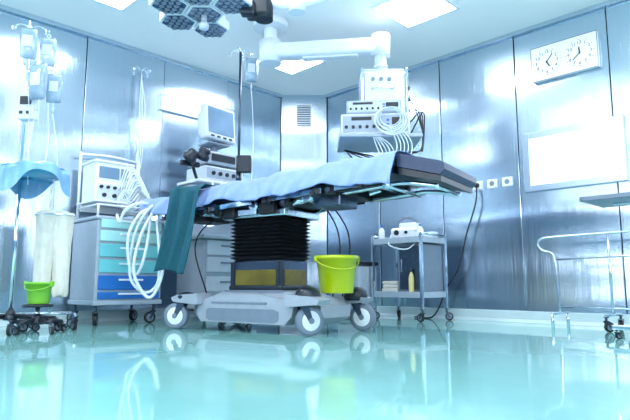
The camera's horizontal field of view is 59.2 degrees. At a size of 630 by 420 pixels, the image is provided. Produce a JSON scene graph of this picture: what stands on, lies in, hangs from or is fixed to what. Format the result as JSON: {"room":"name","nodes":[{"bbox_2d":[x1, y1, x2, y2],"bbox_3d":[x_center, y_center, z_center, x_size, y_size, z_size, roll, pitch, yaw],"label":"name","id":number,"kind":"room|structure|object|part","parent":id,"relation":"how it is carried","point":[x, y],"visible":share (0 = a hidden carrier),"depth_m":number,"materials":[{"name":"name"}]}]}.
{"room":"operating room","nodes":[
{"label":"operating room","id":0,"kind":"room"},
{"bbox_2d":[0,10,280,312],"bbox_3d":[-2.923,-0.436,4.350,6.992,2.690,0.090,8,-11,-44],"label":"wall","id":1,"kind":"structure","parent":0,"point":[97,112],"depth_m":5.27,"materials":[{"name":"silver metal"}]},
{"bbox_2d":[0,308,196,325],"bbox_3d":[-2.888,0.841,4.142,6.992,0.104,0.030,8,-11,-44],"label":"baseboard","id":2,"kind":"structure","parent":1,"relation":"attached to","point":[116,314],"depth_m":5.13,"materials":[{"name":"plastic"}]},
{"bbox_2d":[0,4,281,97],"bbox_3d":[-2.749,-1.735,4.630,6.600,0.040,0.030,8,-11,-44],"label":"trim","id":3,"kind":"structure","parent":1,"relation":"attached to","point":[2,7],"depth_m":5.48,"materials":[{"name":"silver metal"}]},
{"bbox_2d":[159,94,200,118],"bbox_3d":[-1.303,-1.075,6.004,0.840,0.170,0.030,8,-11,-44],"label":"window","id":4,"kind":"structure","parent":1,"relation":"in","point":[170,104],"depth_m":5.86,"materials":[{"name":"glass"}]},
{"bbox_2d":[0,0,606,94],"bbox_3d":[0.000,-2.147,2.107,16.000,0.100,16.000,0,-8,0],"label":"ceiling","id":5,"kind":"structure","parent":0,"point":[139,26],"depth_m":5.19,"materials":[{"name":"white paint"}]},
{"bbox_2d":[92,0,138,11],"bbox_3d":[-1.660,-1.775,4.428,0.550,0.016,0.550,-8,-11,44],"label":"recessed light","id":6,"kind":"object","parent":5,"relation":"in","point":[121,5],"visible":1,"depth_m":4.67,"materials":[{"name":"white glass"}]},
{"bbox_2d":[98,0,133,8],"bbox_3d":[-1.660,-1.777,4.428,0.490,0.010,0.490,-8,-11,44],"label":"diffuser","id":7,"kind":"object","parent":6,"relation":"attached to","point":[116,4],"depth_m":4.67,"materials":[{"name":"white plastic"}]},
{"bbox_2d":[149,0,327,37],"bbox_3d":[-0.367,-1.538,3.740,1.414,0.670,0.695,0,-8,0],"label":"light","id":8,"kind":"object","parent":5,"relation":"hanging from","point":[207,18],"visible":1,"depth_m":3.68,"materials":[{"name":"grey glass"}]},
{"bbox_3d":[-0.740,-1.255,3.702,0.066,0.100,0.066,0,-8,0],"label":"handle","id":9,"kind":"part","parent":8,"relation":"part of","materials":[{"name":"white plastic"}]},
{"bbox_3d":[0.006,-1.595,3.768,0.668,0.550,0.260,0,-8,0],"label":"arm","id":10,"kind":"part","parent":8,"relation":"part of","materials":[{"name":"white ceramic"}]},
{"bbox_2d":[257,58,326,74],"bbox_3d":[-0.260,-1.578,5.885,0.550,0.016,0.550,-8,-11,44],"label":"recessed light","id":11,"kind":"object","parent":5,"relation":"in","point":[288,67],"visible":0.44,"depth_m":6.02,"materials":[{"name":"white glass"}]},
{"bbox_2d":[253,14,422,152],"bbox_3d":[0.146,-1.130,4.779,1.413,1.200,0.650,0,-8,0],"label":"pendant","id":12,"kind":"object","parent":5,"relation":"hanging from","point":[380,82],"visible":0.89,"depth_m":4.81,"materials":[{"name":"white plastic"}]},
{"bbox_2d":[341,113,409,132],"bbox_3d":[0.492,-0.676,4.534,0.550,0.170,0.245,-1,-8,6],"label":"medical equipment unit","id":13,"kind":"object","parent":12,"relation":"on","point":[350,123],"visible":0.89,"depth_m":4.43,"materials":[{"name":"white plastic"}]},
{"bbox_2d":[346,100,401,113],"bbox_3d":[0.482,-0.814,4.552,0.440,0.110,0.245,-1,-8,6],"label":"control unit","id":14,"kind":"object","parent":13,"relation":"on","point":[371,106],"visible":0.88,"depth_m":4.45,"materials":[{"name":"white plastic"}]},
{"bbox_3d":[0.573,-1.030,4.695,0.196,0.016,0.056,0,-8,0],"label":"handle","id":15,"kind":"part","parent":12,"relation":"part of","materials":[{"name":"silver metal"}]},
{"bbox_2d":[344,99,424,157],"bbox_3d":[0.595,-0.684,4.694,0.694,0.570,0.152,0,-8,0],"label":"cable","id":16,"kind":"object","parent":12,"relation":"hanging from","point":[422,125],"visible":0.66,"depth_m":4.72,"materials":[{"name":"black rubber"}]},
{"bbox_2d":[372,106,412,153],"bbox_3d":[0.608,-0.516,4.354,0.317,0.598,0.068,0,-8,0],"label":"tube","id":17,"kind":"object","parent":12,"relation":"hanging from","point":[379,112],"visible":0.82,"depth_m":4.37,"materials":[{"name":"white plastic"}]},
{"bbox_2d":[370,0,460,28],"bbox_3d":[0.860,-1.730,4.755,0.550,0.016,0.550,-8,-11,44],"label":"recessed light","id":18,"kind":"object","parent":5,"relation":"in","point":[408,14],"visible":1,"depth_m":4.79,"materials":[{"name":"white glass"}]},
{"bbox_2d":[280,95,327,294],"bbox_3d":[-0.138,-0.103,6.816,0.600,2.690,0.078,0,-8,0],"label":"wall","id":19,"kind":"structure","parent":0,"point":[300,147],"depth_m":6.87,"materials":[{"name":"silver metal"}]},
{"bbox_2d":[296,104,311,126],"bbox_3d":[-0.138,-1.175,6.912,0.194,0.290,0.020,0,-8,0],"label":"air vent","id":20,"kind":"object","parent":19,"relation":"in","point":[303,111],"visible":1,"depth_m":6.91,"materials":[{"name":"white metal"}]},
{"bbox_2d":[0,316,629,419],"bbox_3d":[0.000,0.618,1.733,16.000,0.100,16.000,0,-8,0],"label":"floor","id":21,"kind":"structure","parent":0,"point":[403,368],"depth_m":2.11,"materials":[{"name":"teal plastic"}]},
{"bbox_2d":[0,20,64,335],"bbox_3d":[-2.117,-0.272,4.054,0.653,2.284,0.637,0,-8,0],"label":"stand","id":22,"kind":"object","parent":21,"relation":"on","point":[34,175],"visible":0.6,"depth_m":4.00,"materials":[{"name":"metal"}]},
{"bbox_2d":[19,24,37,159],"bbox_3d":[-2.100,-0.854,4.015,0.120,1.037,0.059,2,-8,-17],"label":"bag","id":23,"kind":"object","parent":22,"relation":"hanging from","point":[28,39],"visible":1,"depth_m":4.04,"materials":[{"name":"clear plastic"}]},
{"bbox_2d":[23,42,37,150],"bbox_3d":[-2.200,-0.891,4.247,0.101,0.901,0.050,2,-8,-17],"label":"bag","id":24,"kind":"object","parent":22,"relation":"hanging from","point":[32,61],"visible":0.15,"depth_m":4.26,"materials":[{"name":"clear plastic"}]},
{"bbox_2d":[1,163,64,181],"bbox_3d":[-2.010,-0.250,3.969,0.440,0.080,0.440,0,-8,0],"label":"tray","id":25,"kind":"object","parent":22,"relation":"on","point":[34,175],"depth_m":3.92,"materials":[{"name":"blue"}]},
{"bbox_2d":[0,160,69,198],"bbox_3d":[-2.010,-0.219,3.971,0.498,0.252,0.493,0,-8,0],"label":"drape","id":26,"kind":"object","parent":22,"relation":"on","point":[10,174],"visible":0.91,"depth_m":3.83,"materials":[{"name":"blue fabric"}]},
{"bbox_2d":[27,60,47,184],"bbox_3d":[-2.000,-0.635,3.970,0.138,0.923,0.068,-2,-8,11],"label":"bag","id":27,"kind":"object","parent":22,"relation":"hanging from","point":[38,77],"visible":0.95,"depth_m":3.98,"materials":[{"name":"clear plastic"}]},
{"bbox_2d":[39,34,56,160],"bbox_3d":[-2.035,-0.787,4.172,0.115,1.128,0.057,2,-8,-17],"label":"bag","id":28,"kind":"object","parent":22,"relation":"hanging from","point":[47,54],"visible":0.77,"depth_m":4.21,"materials":[{"name":"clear plastic"}]},
{"bbox_2d":[46,71,62,192],"bbox_3d":[-1.920,-0.577,4.043,0.110,0.919,0.054,2,-8,-11],"label":"bag","id":29,"kind":"object","parent":22,"relation":"hanging from","point":[54,82],"visible":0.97,"depth_m":4.06,"materials":[{"name":"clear plastic"}]},
{"bbox_2d":[11,304,66,334],"bbox_3d":[-1.937,0.755,3.858,0.354,0.198,0.358,2,-8,-11],"label":"stool","id":30,"kind":"object","parent":21,"relation":"on","point":[37,319],"visible":0.92,"depth_m":3.81,"materials":[{"name":"metal"}]},
{"bbox_3d":[-1.930,0.666,3.866,0.200,0.020,0.200,2,-8,-11],"label":"seat","id":31,"kind":"part","parent":30,"relation":"part of","materials":[{"name":"plastic"}]},
{"bbox_2d":[24,281,54,303],"bbox_3d":[-1.930,0.575,3.874,0.186,0.158,0.186,-6,-10,38],"label":"bucket","id":32,"kind":"object","parent":30,"relation":"on","point":[37,292],"visible":1,"depth_m":3.81,"materials":[{"name":"green plastic"}]},
{"bbox_3d":[-1.930,0.533,3.835,0.189,0.054,0.099,0,-8,0],"label":"handle","id":33,"kind":"part","parent":32,"relation":"part of","materials":[{"name":"green plastic"}]},
{"bbox_2d":[19,210,77,331],"bbox_3d":[-2.003,0.454,4.223,0.404,0.891,0.371,4,-8,-24],"label":"hamper","id":34,"kind":"object","parent":21,"relation":"on","point":[54,229],"visible":0.81,"depth_m":4.19,"materials":[{"name":"white fabric"}]},
{"bbox_2d":[67,66,164,325],"bbox_3d":[-1.749,-0.229,5.039,0.627,2.464,0.693,-8,-11,44],"label":"cart","id":35,"kind":"object","parent":21,"relation":"on","point":[99,267],"visible":0.83,"depth_m":4.70,"materials":[{"name":"grey metal"}]},
{"bbox_2d":[82,159,149,215],"bbox_3d":[-1.752,-0.180,4.966,0.420,0.460,0.526,-8,-11,44],"label":"ventilator","id":36,"kind":"object","parent":35,"relation":"attached to","point":[102,179],"visible":0.91,"depth_m":4.86,"materials":[{"name":"white plastic"}]},
{"bbox_3d":[-1.764,-0.216,5.008,0.584,0.630,0.460,8,-11,-44],"label":"rail","id":37,"kind":"part","parent":35,"relation":"part of","materials":[{"name":"white metal"}]},
{"bbox_3d":[-1.567,0.719,4.683,0.550,0.058,0.018,8,-11,-44],"label":"drawer","id":38,"kind":"part","parent":35,"relation":"part of","materials":[{"name":"blue plastic"}]},
{"bbox_3d":[-1.567,0.615,4.697,0.550,0.118,0.018,8,-11,-44],"label":"drawer","id":39,"kind":"part","parent":35,"relation":"part of","materials":[{"name":"blue plastic"}]},
{"bbox_3d":[-1.567,0.481,4.715,0.550,0.108,0.018,8,-11,-44],"label":"drawer","id":40,"kind":"part","parent":35,"relation":"part of","materials":[{"name":"teal plastic"}]},
{"bbox_3d":[-1.567,0.352,4.732,0.550,0.108,0.018,8,-11,-44],"label":"drawer","id":41,"kind":"part","parent":35,"relation":"part of","materials":[{"name":"teal plastic"}]},
{"bbox_3d":[-1.556,0.705,4.674,0.220,0.016,0.019,8,-11,-44],"label":"handle","id":42,"kind":"part","parent":35,"relation":"part of","materials":[{"name":"silver metal"}]},
{"bbox_3d":[-1.556,0.590,4.689,0.220,0.016,0.019,8,-11,-44],"label":"handle","id":43,"kind":"part","parent":35,"relation":"part of","materials":[{"name":"silver metal"}]},
{"bbox_3d":[-1.567,0.233,4.748,0.550,0.088,0.018,8,-11,-44],"label":"drawer","id":44,"kind":"part","parent":35,"relation":"part of","materials":[{"name":"teal plastic"}]},
{"bbox_3d":[-1.567,0.124,4.763,0.550,0.088,0.018,8,-11,-44],"label":"drawer","id":45,"kind":"part","parent":35,"relation":"part of","materials":[{"name":"teal plastic"}]},
{"bbox_3d":[-1.556,0.105,4.755,0.220,0.016,0.019,8,-11,-44],"label":"handle","id":46,"kind":"part","parent":35,"relation":"part of","materials":[{"name":"white ceramic"}]},
{"bbox_2d":[131,190,148,202],"bbox_3d":[-1.662,-0.119,5.156,0.224,0.180,0.144,-8,-11,44],"label":"box","id":47,"kind":"object","parent":35,"relation":"on","point":[142,190],"visible":0.16,"depth_m":5.05,"materials":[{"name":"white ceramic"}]},
{"bbox_2d":[115,201,164,298],"bbox_3d":[-1.408,0.320,4.481,0.448,0.786,0.215,0,-8,0],"label":"breathing circuit","id":48,"kind":"object","parent":35,"relation":"hanging from","point":[131,268],"visible":0.8,"depth_m":4.43,"materials":[{"name":"white plastic"}]},
{"bbox_2d":[176,103,242,308],"bbox_3d":[-1.046,-0.007,5.461,0.593,2.137,0.880,-8,-11,44],"label":"machine","id":49,"kind":"object","parent":21,"relation":"on","point":[215,124],"visible":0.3,"depth_m":5.37,"materials":[{"name":"grey plastic"}]},
{"bbox_3d":[-1.142,-0.387,5.237,0.124,0.195,0.345,-2,-8,16],"label":"arm","id":50,"kind":"part","parent":49,"relation":"part of","materials":[{"name":"plastic"}]},
{"bbox_2d":[182,148,199,164],"bbox_3d":[-1.146,-0.494,5.110,0.155,0.158,0.149,8,-11,-44],"label":"canister","id":51,"kind":"object","parent":49,"relation":"on","point":[190,157],"depth_m":5.07,"materials":[{"name":"plastic"}]},
{"bbox_2d":[198,146,210,161],"bbox_3d":[-1.053,-0.523,5.207,0.140,0.149,0.149,8,-11,-44],"label":"canister","id":52,"kind":"object","parent":49,"relation":"on","point":[203,153],"depth_m":5.16,"materials":[{"name":"plastic"}]},
{"bbox_2d":[198,103,234,145],"bbox_3d":[-1.029,-0.864,5.709,0.190,0.360,0.400,-12,-13,37],"label":"monitor","id":53,"kind":"object","parent":49,"relation":"on","point":[215,124],"depth_m":5.61,"materials":[{"name":"white plastic"}]},
{"bbox_3d":[-0.832,0.707,5.305,0.020,0.140,0.500,-8,-11,44],"label":"drawer","id":54,"kind":"part","parent":49,"relation":"part of","materials":[{"name":"white plastic"}]},
{"bbox_3d":[-0.832,0.370,5.350,0.020,0.140,0.500,-8,-11,44],"label":"drawer","id":55,"kind":"part","parent":49,"relation":"part of","materials":[{"name":"white plastic"}]},
{"bbox_3d":[-0.832,0.529,5.329,0.020,0.140,0.500,-8,-11,44],"label":"drawer","id":56,"kind":"part","parent":49,"relation":"part of","materials":[{"name":"white plastic"}]},
{"bbox_2d":[219,47,252,323],"bbox_3d":[-0.699,-0.257,5.057,0.309,2.524,0.321,2,-8,-11],"label":"stand","id":57,"kind":"object","parent":21,"relation":"on","point":[243,162],"visible":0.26,"depth_m":5.07,"materials":[{"name":"metal"}]},
{"bbox_2d":[245,55,257,179],"bbox_3d":[-0.595,-0.845,5.129,0.120,1.237,0.059,2,-8,-11],"label":"bag","id":58,"kind":"object","parent":57,"relation":"hanging from","point":[251,64],"visible":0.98,"depth_m":5.16,"materials":[{"name":"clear plastic"}]},
{"bbox_2d":[148,153,476,335],"bbox_3d":[-0.170,0.319,4.093,2.610,1.125,0.762,-5,-9,34],"label":"table","id":59,"kind":"object","parent":21,"relation":"on","point":[268,283],"visible":0.93,"depth_m":3.96,"materials":[{"name":"grey plastic"}]},
{"bbox_3d":[-1.189,0.038,4.483,0.360,0.085,0.054,-5,-9,34],"label":"rail","id":60,"kind":"part","parent":59,"relation":"part of","materials":[{"name":"silver metal"}]},
{"bbox_2d":[154,184,214,273],"bbox_3d":[-0.997,0.152,4.255,0.437,0.679,0.214,-5,-9,34],"label":"towel","id":61,"kind":"object","parent":59,"relation":"on","point":[174,248],"visible":0.99,"depth_m":4.18,"materials":[{"name":"teal fabric"}]},
{"bbox_3d":[-0.700,-0.033,4.160,0.620,0.097,0.054,-5,-9,34],"label":"rail","id":62,"kind":"part","parent":59,"relation":"part of","materials":[{"name":"silver metal"}]},
{"bbox_3d":[-0.547,0.658,3.934,0.520,0.014,0.006,-5,-9,34],"label":"recess panel","id":63,"kind":"part","parent":59,"relation":"part of","materials":[{"name":"grey plastic"}]},
{"bbox_3d":[-0.525,0.741,3.910,0.670,0.090,0.005,-5,-9,34],"label":"recess panel","id":64,"kind":"part","parent":59,"relation":"part of","materials":[{"name":"grey plastic"}]},
{"bbox_3d":[-0.336,0.607,4.166,0.560,0.012,0.400,-5,-9,34],"label":"recess panel","id":65,"kind":"part","parent":59,"relation":"part of","materials":[{"name":"grey plastic"}]},
{"bbox_2d":[138,150,413,214],"bbox_3d":[-0.309,-0.128,4.208,2.313,0.278,0.714,-5,-9,34],"label":"drape","id":66,"kind":"object","parent":59,"relation":"on","point":[355,170],"visible":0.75,"depth_m":3.70,"materials":[{"name":"blue fabric"}]},
{"bbox_3d":[-0.299,-0.079,4.234,2.250,0.146,0.560,-5,-9,34],"label":"frame","id":67,"kind":"part","parent":59,"relation":"part of","materials":[{"name":"metal"}]},
{"bbox_3d":[-0.153,-0.114,3.798,0.500,0.092,0.054,-5,-9,34],"label":"rail","id":68,"kind":"part","parent":59,"relation":"part of","materials":[{"name":"silver metal"}]},
{"bbox_2d":[314,255,358,292],"bbox_3d":[0.151,0.445,3.830,0.318,0.255,0.311,2,-8,-11],"label":"bucket","id":69,"kind":"object","parent":59,"relation":"on","point":[336,273],"visible":1,"depth_m":3.72,"materials":[{"name":"plastic"}]},
{"bbox_3d":[0.166,0.365,3.767,0.311,0.085,0.162,2,-8,-11],"label":"handle","id":70,"kind":"part","parent":69,"relation":"part of","materials":[{"name":"plastic"}]},
{"bbox_3d":[0.295,-0.179,3.502,0.380,0.086,0.054,-5,-9,34],"label":"rail","id":71,"kind":"part","parent":59,"relation":"part of","materials":[{"name":"silver metal"}]},
{"bbox_3d":[-0.303,-0.134,4.244,2.280,0.176,0.580,-5,-9,34],"label":"mattress","id":72,"kind":"part","parent":59,"relation":"part of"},
{"bbox_3d":[0.608,-0.117,3.962,0.380,0.086,0.054,-5,-9,34],"label":"rail","id":73,"kind":"part","parent":59,"relation":"part of","materials":[{"name":"silver metal"}]},
{"bbox_2d":[347,261,377,318],"bbox_3d":[0.395,0.794,5.498,0.320,0.560,0.370,-8,-11,44],"label":"stand","id":74,"kind":"object","parent":21,"relation":"on","point":[363,270],"visible":0.19,"depth_m":5.40,"materials":[{"name":"grey metal"}]},
{"bbox_3d":[0.420,0.539,5.558,0.320,0.040,0.300,-8,-11,44],"label":"lid","id":75,"kind":"part","parent":74,"relation":"part of","materials":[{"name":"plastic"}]},
{"bbox_2d":[371,232,453,321],"bbox_3d":[0.925,0.647,5.347,0.481,0.811,0.654,8,-11,-44],"label":"trolley","id":76,"kind":"object","parent":21,"relation":"on","point":[424,257],"visible":0.9,"depth_m":5.20,"materials":[{"name":"silver metal"}]},
{"bbox_2d":[379,225,384,238],"bbox_3d":[0.657,0.229,5.476,0.060,0.150,0.060,0,-8,0],"label":"bottle","id":77,"kind":"object","parent":76,"relation":"on","point":[381,230],"visible":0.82,"depth_m":5.45,"materials":[{"name":"white plastic"}]},
{"bbox_2d":[382,281,402,291],"bbox_3d":[0.806,0.748,5.428,0.190,0.105,0.260,-8,-11,44],"label":"linens","id":78,"kind":"object","parent":76,"relation":"on","point":[392,286],"visible":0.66,"depth_m":5.33,"materials":[{"name":"white fabric"}]},
{"bbox_2d":[388,217,423,249],"bbox_3d":[0.892,0.225,5.341,0.353,0.337,0.355,-5,-9,33],"label":"pump","id":79,"kind":"object","parent":76,"relation":"on","point":[409,229],"visible":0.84,"depth_m":5.36,"materials":[{"name":"white plastic"}]},
{"bbox_3d":[0.905,0.129,5.440,0.218,0.120,0.017,-5,-9,33],"label":"handle","id":80,"kind":"part","parent":79,"relation":"part of","materials":[{"name":"grey plastic"}]},
{"bbox_2d":[374,236,443,246],"bbox_3d":[0.905,0.308,5.387,0.574,0.055,0.414,-8,-11,44],"label":"shelf","id":81,"kind":"object","parent":76,"relation":"attached to","point":[420,240],"depth_m":5.23,"materials":[{"name":"grey metal"}]},
{"bbox_2d":[374,291,445,297],"bbox_3d":[0.905,0.808,5.320,0.574,0.055,0.414,-8,-11,44],"label":"shelf","id":82,"kind":"object","parent":76,"relation":"attached to","point":[405,294],"depth_m":5.14,"materials":[{"name":"grey metal"}]},
{"bbox_2d":[409,268,413,291],"bbox_3d":[0.887,0.648,5.109,0.050,0.220,0.050,0,-8,0],"label":"bottle","id":83,"kind":"object","parent":76,"relation":"on","point":[411,277],"visible":0.99,"depth_m":5.09,"materials":[{"name":"beige plastic"}]},
{"bbox_2d":[417,224,423,235],"bbox_3d":[0.976,0.194,5.146,0.060,0.130,0.060,0,-8,0],"label":"bottle","id":84,"kind":"object","parent":76,"relation":"on","point":[419,229],"visible":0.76,"depth_m":5.13,"materials":[{"name":"white plastic"}]},
{"bbox_2d":[424,231,437,237],"bbox_3d":[1.103,0.247,5.310,0.090,0.070,0.120,8,-11,-44],"label":"glove box","id":85,"kind":"object","parent":76,"relation":"on","point":[432,231],"visible":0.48,"depth_m":5.27,"materials":[{"name":"white cardboard"}]},
{"bbox_2d":[537,230,629,331],"bbox_3d":[2.240,0.506,4.022,1.234,0.734,0.397,-8,-11,44],"label":"stand","id":86,"kind":"object","parent":21,"relation":"on","point":[607,324],"visible":0.87,"depth_m":4.14,"materials":[{"name":"silver metal"}]},
{"bbox_2d":[579,192,629,338],"bbox_3d":[2.124,0.354,3.530,0.502,0.905,0.640,8,-11,-44],"label":"stand","id":87,"kind":"object","parent":21,"relation":"on","point":[615,199],"visible":1,"depth_m":3.58,"materials":[{"name":"silver metal"}]},
{"bbox_2d":[579,192,629,207],"bbox_3d":[2.123,-0.080,3.588,0.640,0.031,0.440,-8,-11,44],"label":"tray","id":88,"kind":"object","parent":87,"relation":"on","point":[615,199],"depth_m":3.61,"materials":[{"name":"grey metal"}]},
{"bbox_2d":[328,0,629,314],"bbox_3d":[2.648,-0.436,4.350,6.992,2.690,0.089,-8,-11,44],"label":"wall","id":89,"kind":"structure","parent":0,"point":[478,105],"depth_m":5.15,"materials":[{"name":"silver metal"}]},
{"bbox_2d":[325,0,624,97],"bbox_3d":[2.473,-1.735,4.630,6.600,0.040,0.030,-8,-11,44],"label":"trim","id":90,"kind":"structure","parent":89,"relation":"attached to","point":[608,2],"depth_m":5.27,"materials":[{"name":"silver metal"}]},
{"bbox_2d":[473,181,482,190],"bbox_3d":[1.568,-0.235,5.351,0.100,0.085,0.016,-8,-11,44],"label":"wall socket","id":91,"kind":"object","parent":89,"relation":"attached to","point":[480,187],"visible":0.76,"depth_m":5.33,"materials":[{"name":"white plastic"}]},
{"bbox_2d":[414,183,478,318],"bbox_3d":[1.272,0.416,5.462,0.743,1.301,0.082,-7,-10,40],"label":"power cable","id":92,"kind":"object","parent":91,"relation":"hanging from","point":[477,184],"visible":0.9,"depth_m":5.30,"materials":[{"name":"black rubber"}]},
{"bbox_2d":[487,179,496,188],"bbox_3d":[1.674,-0.249,5.246,0.100,0.085,0.016,-8,-11,44],"label":"wall socket","id":93,"kind":"object","parent":89,"relation":"attached to","point":[492,183],"visible":1,"depth_m":5.24,"materials":[{"name":"white plastic"}]},
{"bbox_2d":[377,306,629,326],"bbox_3d":[2.612,0.841,4.142,6.992,0.104,0.030,-8,-11,44],"label":"baseboard","id":94,"kind":"structure","parent":89,"relation":"attached to","point":[579,319],"depth_m":5.01,"materials":[{"name":"plastic"}]},
{"bbox_2d":[502,176,512,186],"bbox_3d":[1.780,-0.264,5.141,0.100,0.085,0.016,-8,-11,44],"label":"wall socket","id":95,"kind":"object","parent":89,"relation":"attached to","point":[506,181],"visible":1,"depth_m":5.13,"materials":[{"name":"white plastic"}]},
{"bbox_2d":[530,30,599,83],"bbox_3d":[2.178,-1.331,4.859,0.570,0.320,0.050,-8,-11,44],"label":"wall clock","id":96,"kind":"object","parent":89,"relation":"attached to","point":[579,53],"visible":1,"depth_m":4.83,"materials":[{"name":"white plastic"}]},
{"bbox_2d":[522,114,628,192],"bbox_3d":[2.194,-0.464,4.744,0.031,0.540,0.840,8,-11,-44],"label":"window","id":97,"kind":"structure","parent":89,"relation":"in","point":[593,152],"depth_m":4.71,"materials":[{"name":"glass"}]}
]}

